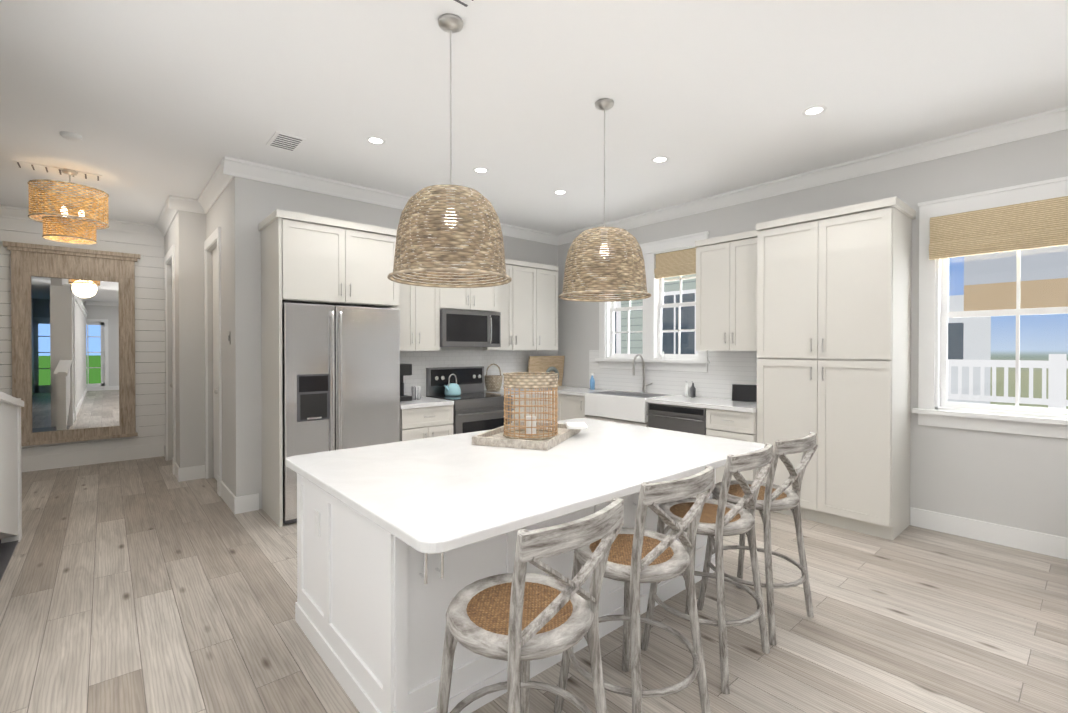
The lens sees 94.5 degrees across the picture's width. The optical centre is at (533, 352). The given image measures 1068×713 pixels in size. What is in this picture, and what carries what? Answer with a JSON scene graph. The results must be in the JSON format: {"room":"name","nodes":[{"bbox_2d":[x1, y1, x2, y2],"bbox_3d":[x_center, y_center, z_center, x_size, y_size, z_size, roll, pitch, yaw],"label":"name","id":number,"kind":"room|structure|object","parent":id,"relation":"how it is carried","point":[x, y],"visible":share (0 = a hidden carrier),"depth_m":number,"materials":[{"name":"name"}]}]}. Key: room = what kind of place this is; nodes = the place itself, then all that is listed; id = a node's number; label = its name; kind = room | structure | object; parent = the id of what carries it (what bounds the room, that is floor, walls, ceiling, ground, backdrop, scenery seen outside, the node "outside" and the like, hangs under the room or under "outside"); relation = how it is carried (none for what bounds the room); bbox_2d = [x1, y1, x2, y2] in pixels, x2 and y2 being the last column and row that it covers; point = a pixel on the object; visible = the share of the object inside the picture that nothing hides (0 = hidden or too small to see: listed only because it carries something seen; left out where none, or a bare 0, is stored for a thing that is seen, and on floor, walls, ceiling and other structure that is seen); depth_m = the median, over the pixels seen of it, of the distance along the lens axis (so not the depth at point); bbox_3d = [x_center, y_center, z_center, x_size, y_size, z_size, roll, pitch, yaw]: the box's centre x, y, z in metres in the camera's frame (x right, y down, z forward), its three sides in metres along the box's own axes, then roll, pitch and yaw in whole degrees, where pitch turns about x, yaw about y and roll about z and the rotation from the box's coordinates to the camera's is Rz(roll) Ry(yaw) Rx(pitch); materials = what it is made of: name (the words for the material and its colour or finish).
{"room":"kitchen","nodes":[
{"label":"kitchen","id":0,"kind":"room"},
{"bbox_2d":[0,391,23,542],"bbox_3d":[-3.582,0.823,3.261,0.170,1.280,1.570,0,1,-41],"label":"wall","id":1,"kind":"structure","parent":0,"point":[10,478],"depth_m":3.53,"materials":[{"name":"white paint"}]},
{"bbox_2d":[21,443,1067,559],"bbox_3d":[0.578,1.384,1.879,6.950,0.180,15.020,0,1,-41],"label":"baseboard","id":2,"kind":"structure","parent":1,"relation":"attached to","point":[1033,541],"depth_m":4.16,"materials":[{"name":"white wood"}]},
{"bbox_2d":[0,217,164,456],"bbox_3d":[-6.050,-0.145,6.162,2.580,3.170,0.160,0,1,-41],"label":"wall","id":3,"kind":"structure","parent":0,"point":[150,345],"depth_m":6.67,"materials":[{"name":"white wood"}]},
{"bbox_2d":[3,241,139,445],"bbox_3d":[-5.770,-0.095,6.229,1.260,2.430,0.100,0,1,-41],"label":"mirror","id":4,"kind":"object","parent":3,"relation":"attached to","point":[73,338],"visible":0.96,"depth_m":6.22,"materials":[{"name":"brown wood"}]},
{"bbox_2d":[164,189,227,486],"bbox_3d":[-3.992,-0.142,5.851,0.400,3.170,3.010,0,1,-41],"label":"wall","id":5,"kind":"structure","parent":0,"point":[188,234],"depth_m":5.61,"materials":[{"name":"paint"}]},
{"bbox_2d":[167,277,172,433],"bbox_3d":[-4.559,0.130,6.280,0.178,2.620,0.858,0,1,-41],"label":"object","id":6,"kind":"structure","parent":5,"relation":"in","point":[169,357],"depth_m":6.58,"materials":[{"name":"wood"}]},
{"bbox_2d":[164,227,221,495],"bbox_3d":[-4.064,0.083,5.810,0.286,2.720,2.428,0,1,-41],"label":"door frame","id":7,"kind":"structure","parent":5,"relation":"attached to","point":[212,238],"depth_m":5.65,"materials":[{"name":"white wood"}]},
{"bbox_2d":[207,247,217,479],"bbox_3d":[-3.445,0.136,5.394,0.178,2.620,0.778,0,1,-41],"label":"hall door","id":8,"kind":"structure","parent":5,"relation":"in","point":[213,443],"depth_m":5.55,"materials":[{"name":"white wood"}]},
{"bbox_2d":[0,106,1067,245],"bbox_3d":[0.578,-1.631,1.855,6.950,0.130,15.020,0,1,-41],"label":"crown molding","id":9,"kind":"structure","parent":5,"relation":"attached to","point":[227,171],"depth_m":4.83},
{"bbox_2d":[226,176,557,508],"bbox_3d":[-1.160,-0.144,6.047,4.410,3.170,0.410,0,1,-41],"label":"wall","id":10,"kind":"structure","parent":0,"point":[251,205],"depth_m":4.56,"materials":[{"name":"paint"}]},
{"bbox_2d":[228,332,230,343],"bbox_3d":[-2.865,-0.138,4.638,0.010,0.120,0.080,0,1,-41],"label":"switch plate","id":11,"kind":"object","parent":10,"relation":"attached to","point":[229,337],"visible":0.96,"depth_m":4.63,"materials":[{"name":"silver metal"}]},
{"bbox_2d":[0,456,1067,712],"bbox_3d":[0.182,1.536,1.535,8.400,0.120,15.420,0,1,-41],"label":"floor","id":12,"kind":"structure","parent":0,"point":[144,586],"depth_m":2.67,"materials":[{"name":"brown wood"}]},
{"bbox_2d":[0,540,17,580],"bbox_3d":[-3.756,1.458,3.101,0.590,0.011,1.550,0,1,-41],"label":"rug","id":13,"kind":"object","parent":12,"relation":"on","point":[7,549],"depth_m":3.56,"materials":[{"name":"grey fabric"}]},
{"bbox_2d":[282,302,399,523],"bbox_3d":[-1.871,0.509,4.659,1.032,1.863,0.693,0,1,-41],"label":"refrigerator","id":14,"kind":"object","parent":12,"relation":"on","point":[340,377],"visible":0.73,"depth_m":4.36,"materials":[{"name":"silver metal"}]},
{"bbox_2d":[258,209,584,526],"bbox_3d":[-0.881,0.124,5.744,0.810,2.640,4.131,0,1,43],"label":"kitchen cabinets","id":15,"kind":"object","parent":12,"relation":"on","point":[309,259],"visible":0.65,"depth_m":4.74,"materials":[{"name":"white wood"}]},
{"bbox_2d":[400,364,411,401],"bbox_3d":[-1.470,0.312,5.240,0.220,0.388,0.320,0,1,-41],"label":"coffee maker","id":16,"kind":"object","parent":15,"relation":"on","point":[405,369],"visible":0.35,"depth_m":5.16,"materials":[{"name":"black plastic"}]},
{"bbox_2d":[411,386,420,399],"bbox_3d":[-1.278,0.435,5.356,0.104,0.140,0.102,0,1,-41],"label":"patterned canister","id":17,"kind":"object","parent":15,"relation":"on","point":[416,392],"visible":0.96,"depth_m":5.32,"materials":[{"name":"silver metal"}]},
{"bbox_2d":[440,309,500,346],"bbox_3d":[-0.810,-0.274,5.772,0.792,0.415,0.449,0,1,-41],"label":"microwave","id":18,"kind":"object","parent":15,"relation":"attached to","point":[463,328],"visible":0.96,"depth_m":5.61,"materials":[{"name":"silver metal"}]},
{"bbox_2d":[484,363,502,391],"bbox_3d":[-0.524,0.319,6.394,0.248,0.358,0.240,0,1,-41],"label":"basket","id":19,"kind":"object","parent":15,"relation":"on","point":[493,383],"visible":1,"depth_m":6.31,"materials":[{"name":"wicker"}]},
{"bbox_2d":[527,356,564,385],"bbox_3d":[0.172,0.269,7.086,0.680,0.448,0.086,0,1,-41],"label":"cutting board","id":20,"kind":"object","parent":15,"relation":"on","point":[540,363],"visible":0.67,"depth_m":7.06,"materials":[{"name":"brown wood"}]},
{"bbox_2d":[546,367,558,379],"bbox_3d":[0.260,0.333,7.076,0.270,0.270,0.044,0,1,-41],"label":"wreath","id":21,"kind":"object","parent":20,"relation":"attached to","point":[554,369],"visible":0.33,"depth_m":7.07,"materials":[{"name":"grey"}]},
{"bbox_2d":[426,366,513,434],"bbox_3d":[-0.725,0.799,5.683,0.776,1.250,0.696,0,1,-41],"label":"range oven","id":22,"kind":"object","parent":12,"relation":"on","point":[476,407],"visible":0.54,"depth_m":5.60,"materials":[{"name":"black metal"}]},
{"bbox_2d":[444,374,460,395],"bbox_3d":[-0.953,0.369,5.679,0.190,0.252,0.241,0,1,29],"label":"kettle","id":23,"kind":"object","parent":22,"relation":"on","point":[452,388],"visible":1,"depth_m":5.63,"materials":[{"name":"teal metal"}]},
{"bbox_2d":[285,418,764,712],"bbox_3d":[0.047,1.021,2.905,2.400,0.890,1.630,0,1,-41],"label":"kitchen island","id":24,"kind":"object","parent":12,"relation":"on","point":[401,545],"visible":0.79,"depth_m":2.15,"materials":[{"name":"white stone"}]},
{"bbox_2d":[472,421,580,450],"bbox_3d":[-0.026,0.547,3.321,0.500,0.050,0.720,0,0,21],"label":"tray","id":25,"kind":"object","parent":24,"relation":"on","point":[495,437],"visible":0.71,"depth_m":3.05,"materials":[{"name":"brown wood"}]},
{"bbox_2d":[503,372,558,439],"bbox_3d":[-0.021,0.344,3.284,0.372,0.412,0.372,0,1,-41],"label":"wicker lantern","id":26,"kind":"object","parent":25,"relation":"on","point":[530,429],"visible":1,"depth_m":3.17,"materials":[{"name":"wicker"}]},
{"bbox_2d":[565,422,587,428],"bbox_3d":[0.292,0.503,3.412,0.140,0.022,0.200,0,0,-1],"label":"book","id":27,"kind":"object","parent":25,"relation":"on","point":[576,425],"visible":1,"depth_m":3.34,"materials":[{"name":"white paper"}]},
{"bbox_2d":[436,497,623,712],"bbox_3d":[-0.036,0.963,1.538,0.516,1.033,0.540,0,1,-44],"label":"stool","id":28,"kind":"object","parent":12,"relation":"on","point":[519,618],"visible":1,"depth_m":1.44,"materials":[{"name":"wood"}]},
{"bbox_2d":[554,466,714,712],"bbox_3d":[0.399,0.960,1.982,0.516,1.033,0.540,0,1,-39],"label":"stool","id":29,"kind":"object","parent":12,"relation":"on","point":[639,553],"visible":0.81,"depth_m":1.84,"materials":[{"name":"wood"}]},
{"bbox_2d":[641,443,774,694],"bbox_3d":[0.848,0.956,2.426,0.516,1.033,0.540,0,1,-43],"label":"stool","id":30,"kind":"object","parent":12,"relation":"on","point":[721,517],"visible":0.9,"depth_m":2.26,"materials":[{"name":"wood"}]},
{"bbox_2d":[557,197,915,539],"bbox_3d":[1.743,0.127,5.321,0.657,2.640,3.692,0,1,-41],"label":"kitchen cabinets","id":31,"kind":"object","parent":12,"relation":"on","point":[803,322],"visible":0.77,"depth_m":4.17,"materials":[{"name":"white wood"}]},
{"bbox_2d":[590,373,594,389],"bbox_3d":[0.786,0.386,6.650,0.068,0.220,0.066,0,1,-41],"label":"spray bottle","id":32,"kind":"object","parent":31,"relation":"on","point":[592,383],"visible":1,"depth_m":6.63,"materials":[{"name":"blue plastic"}]},
{"bbox_2d":[585,390,672,422],"bbox_3d":[1.131,0.632,5.950,0.550,0.270,0.900,0,1,-41],"label":"farmhouse sink","id":33,"kind":"object","parent":31,"relation":"in","point":[626,405],"visible":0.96,"depth_m":5.75,"materials":[{"name":"white ceramic"}]},
{"bbox_2d":[632,354,651,392],"bbox_3d":[1.330,0.257,6.062,0.248,0.483,0.147,0,1,-41],"label":"gooseneck faucet","id":34,"kind":"object","parent":31,"relation":"on","point":[633,373],"visible":1,"depth_m":6.14,"materials":[{"name":"silver metal"}]},
{"bbox_2d":[647,403,706,434],"bbox_3d":[1.686,0.942,5.356,0.665,0.777,0.682,0,1,-41],"label":"dishwasher","id":35,"kind":"object","parent":31,"relation":"in","point":[686,419],"visible":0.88,"depth_m":5.15,"materials":[{"name":"black metal"}]},
{"bbox_2d":[684,381,688,396],"bbox_3d":[1.750,0.414,5.659,0.065,0.178,0.060,0,1,-41],"label":"soap bottle","id":36,"kind":"object","parent":31,"relation":"on","point":[686,390],"visible":1,"depth_m":5.64,"materials":[{"name":"white plastic"}]},
{"bbox_2d":[690,381,695,396],"bbox_3d":[1.802,0.414,5.599,0.065,0.178,0.060,0,1,-41],"label":"soap bottle","id":37,"kind":"object","parent":31,"relation":"on","point":[692,391],"visible":1,"depth_m":5.58,"materials":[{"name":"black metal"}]},
{"bbox_2d":[732,384,756,401],"bbox_3d":[2.198,0.420,5.137,0.250,0.173,0.070,0,1,29],"label":"tablet stand","id":38,"kind":"object","parent":31,"relation":"on","point":[745,393],"visible":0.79,"depth_m":5.13,"materials":[{"name":"black plastic"}]},
{"bbox_2d":[697,432,817,645],"bbox_3d":[1.248,0.953,2.773,0.516,1.033,0.540,0,1,-38],"label":"stool","id":39,"kind":"object","parent":12,"relation":"on","point":[772,496],"visible":0.77,"depth_m":2.61,"materials":[{"name":"wood"}]},
{"bbox_2d":[0,0,1067,234],"bbox_3d":[0.182,-1.753,1.510,8.400,0.120,15.420,0,1,-41],"label":"ceiling","id":40,"kind":"structure","parent":0,"point":[154,104],"depth_m":3.21,"materials":[{"name":"white paint"}]},
{"bbox_2d":[13,160,101,181],"bbox_3d":[-4.481,-1.712,4.665,0.600,0.011,0.220,0,1,-41],"label":"ceiling vent","id":41,"kind":"object","parent":40,"relation":"in","point":[48,169],"visible":0.9,"depth_m":4.62,"materials":[{"name":"white metal"}]},
{"bbox_2d":[28,169,108,243],"bbox_3d":[-4.383,-1.390,4.661,0.562,0.654,0.562,0,1,-41],"label":"chandelier","id":42,"kind":"object","parent":40,"relation":"hanging from","point":[63,211],"visible":1,"depth_m":4.55,"materials":[{"name":"wicker"}]},
{"bbox_2d":[60,131,81,140],"bbox_3d":[-3.636,-1.696,3.876,0.130,0.032,0.130,0,1,-41],"label":"smoke detector","id":43,"kind":"object","parent":40,"relation":"attached to","point":[71,136],"visible":1,"depth_m":3.85,"materials":[{"name":"white plastic"}]},
{"bbox_2d":[266,131,306,151],"bbox_3d":[-2.011,-1.707,4.003,0.220,0.011,0.320,0,1,-41],"label":"ceiling vent","id":44,"kind":"object","parent":40,"relation":"in","point":[281,140],"visible":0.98,"depth_m":3.98,"materials":[{"name":"white metal"}]},
{"bbox_2d":[366,136,385,144],"bbox_3d":[-1.276,-1.711,3.980,0.156,0.004,0.156,0,1,-41],"label":"recessed light","id":45,"kind":"object","parent":40,"relation":"in","point":[375,140],"visible":1,"depth_m":3.98,"materials":[{"name":"white plastic"}]},
{"bbox_2d":[387,13,511,287],"bbox_3d":[-0.429,-1.036,2.541,0.630,1.329,0.630,0,1,-41],"label":"pendant light","id":46,"kind":"object","parent":40,"relation":"hanging from","point":[454,238],"visible":1,"depth_m":2.35,"materials":[{"name":"wicker"}]},
{"bbox_2d":[448,0,479,10],"bbox_3d":[-0.309,-1.693,2.197,0.300,0.011,0.400,0,1,-41],"label":"ceiling vent","id":47,"kind":"object","parent":40,"relation":"in","point":[467,5],"visible":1,"depth_m":2.39,"materials":[{"name":"white metal"}]},
{"bbox_2d":[473,167,488,172],"bbox_3d":[-0.499,-1.716,4.641,0.156,0.004,0.156,0,1,-41],"label":"recessed light","id":48,"kind":"object","parent":40,"relation":"in","point":[481,170],"visible":1,"depth_m":4.64,"materials":[{"name":"white plastic"}]},
{"bbox_2d":[553,190,567,194],"bbox_3d":[0.284,-1.721,5.295,0.156,0.004,0.156,0,1,-41],"label":"recessed light","id":49,"kind":"object","parent":40,"relation":"in","point":[559,192],"visible":1,"depth_m":5.30,"materials":[{"name":"white plastic"}]},
{"bbox_2d":[558,98,650,301],"bbox_3d":[0.482,-1.042,3.380,0.630,1.329,0.630,0,1,-41],"label":"pendant light","id":50,"kind":"object","parent":40,"relation":"hanging from","point":[609,266],"visible":1,"depth_m":3.19,"materials":[{"name":"wicker"}]},
{"bbox_2d":[651,156,668,162],"bbox_3d":[1.120,-1.714,4.379,0.156,0.004,0.156,0,1,-41],"label":"recessed light","id":51,"kind":"object","parent":40,"relation":"in","point":[658,159],"visible":1,"depth_m":4.38,"materials":[{"name":"white plastic"}]},
{"bbox_2d":[802,105,826,115],"bbox_3d":[1.978,-1.707,3.482,0.156,0.004,0.156,0,1,-41],"label":"recessed light","id":52,"kind":"object","parent":40,"relation":"in","point":[817,109],"visible":1,"depth_m":3.48,"materials":[{"name":"white plastic"}]},
{"bbox_2d":[558,129,1067,537],"bbox_3d":[4.314,-0.120,2.987,0.160,3.170,12.210,0,1,-41],"label":"wall","id":53,"kind":"structure","parent":0,"point":[1020,481],"depth_m":3.99,"materials":[{"name":"paint"}]},
{"bbox_2d":[607,247,696,282],"bbox_3d":[1.449,-1.068,6.181,0.056,0.300,1.352,0,1,-41],"label":"blinds","id":54,"kind":"object","parent":53,"relation":"attached to","point":[676,263],"visible":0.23,"depth_m":5.89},
{"bbox_2d":[595,231,709,371],"bbox_3d":[1.470,-0.578,6.203,0.230,1.585,1.670,0,1,-41],"label":"window frame","id":55,"kind":"structure","parent":53,"relation":"attached to","point":[652,360],"depth_m":6.14,"materials":[{"name":"white wood"}]},
{"bbox_2d":[610,274,697,357],"bbox_3d":[1.512,-0.580,6.239,0.060,1.280,1.360,0,1,-41],"label":"kitchen window","id":56,"kind":"structure","parent":53,"relation":"in","point":[661,305],"depth_m":6.14,"materials":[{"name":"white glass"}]},
{"bbox_2d":[912,176,1067,438],"bbox_3d":[3.636,-0.318,3.712,0.230,1.845,1.225,0,1,-41],"label":"trim","id":57,"kind":"structure","parent":53,"relation":"attached to","point":[929,410],"depth_m":3.96,"materials":[{"name":"white wood"}]},
{"bbox_2d":[929,196,1067,259],"bbox_3d":[3.562,-0.927,3.643,0.056,0.340,1.015,0,1,-41],"label":"window shade","id":58,"kind":"object","parent":53,"relation":"attached to","point":[1031,225],"visible":0.94,"depth_m":3.70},
{"bbox_2d":[940,246,1067,415],"bbox_3d":[3.678,-0.308,3.748,0.060,1.515,0.915,0,1,-41],"label":"window","id":59,"kind":"structure","parent":53,"relation":"in","point":[946,314],"depth_m":3.81,"materials":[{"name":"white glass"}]},
{"label":"outside","id":60,"kind":"structure","parent":0,"visible":0},
{"bbox_2d":[615,274,697,353],"bbox_3d":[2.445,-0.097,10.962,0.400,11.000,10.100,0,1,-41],"label":"neighbouring house","id":61,"kind":"structure","parent":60,"point":[666,345],"depth_m":10.27,"materials":[{"name":"white"}]},
{"bbox_2d":[948,295,990,352],"bbox_3d":[8.722,1.574,11.436,0.320,5.650,2.700,0,1,-41],"label":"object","id":62,"kind":"object","parent":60,"point":[956,299],"depth_m":10.57,"materials":[{"name":"white"}]},
{"bbox_2d":[947,353,1067,408],"bbox_3d":[6.120,0.576,3.629,3.120,1.087,10.000,0,1,-41],"label":"porch railing","id":63,"kind":"object","parent":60,"point":[981,370],"depth_m":6.22,"materials":[{"name":"white wood"}]},
{"bbox_2d":[949,256,1067,408],"bbox_3d":[42.217,-10.846,42.863,0.200,36.000,170.000,0,1,-41],"label":"sky","id":64,"kind":"structure","parent":60,"point":[1044,330],"depth_m":42.65,"materials":[{"name":"blue"}]},
{"bbox_2d":[963,245,1067,310],"bbox_3d":[9.114,-2.519,3.955,0.100,3.877,8.600,0,1,-41],"label":"porch roof","id":65,"kind":"object","parent":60,"point":[981,297],"depth_m":6.78,"materials":[{"name":"beige"}]}
]}

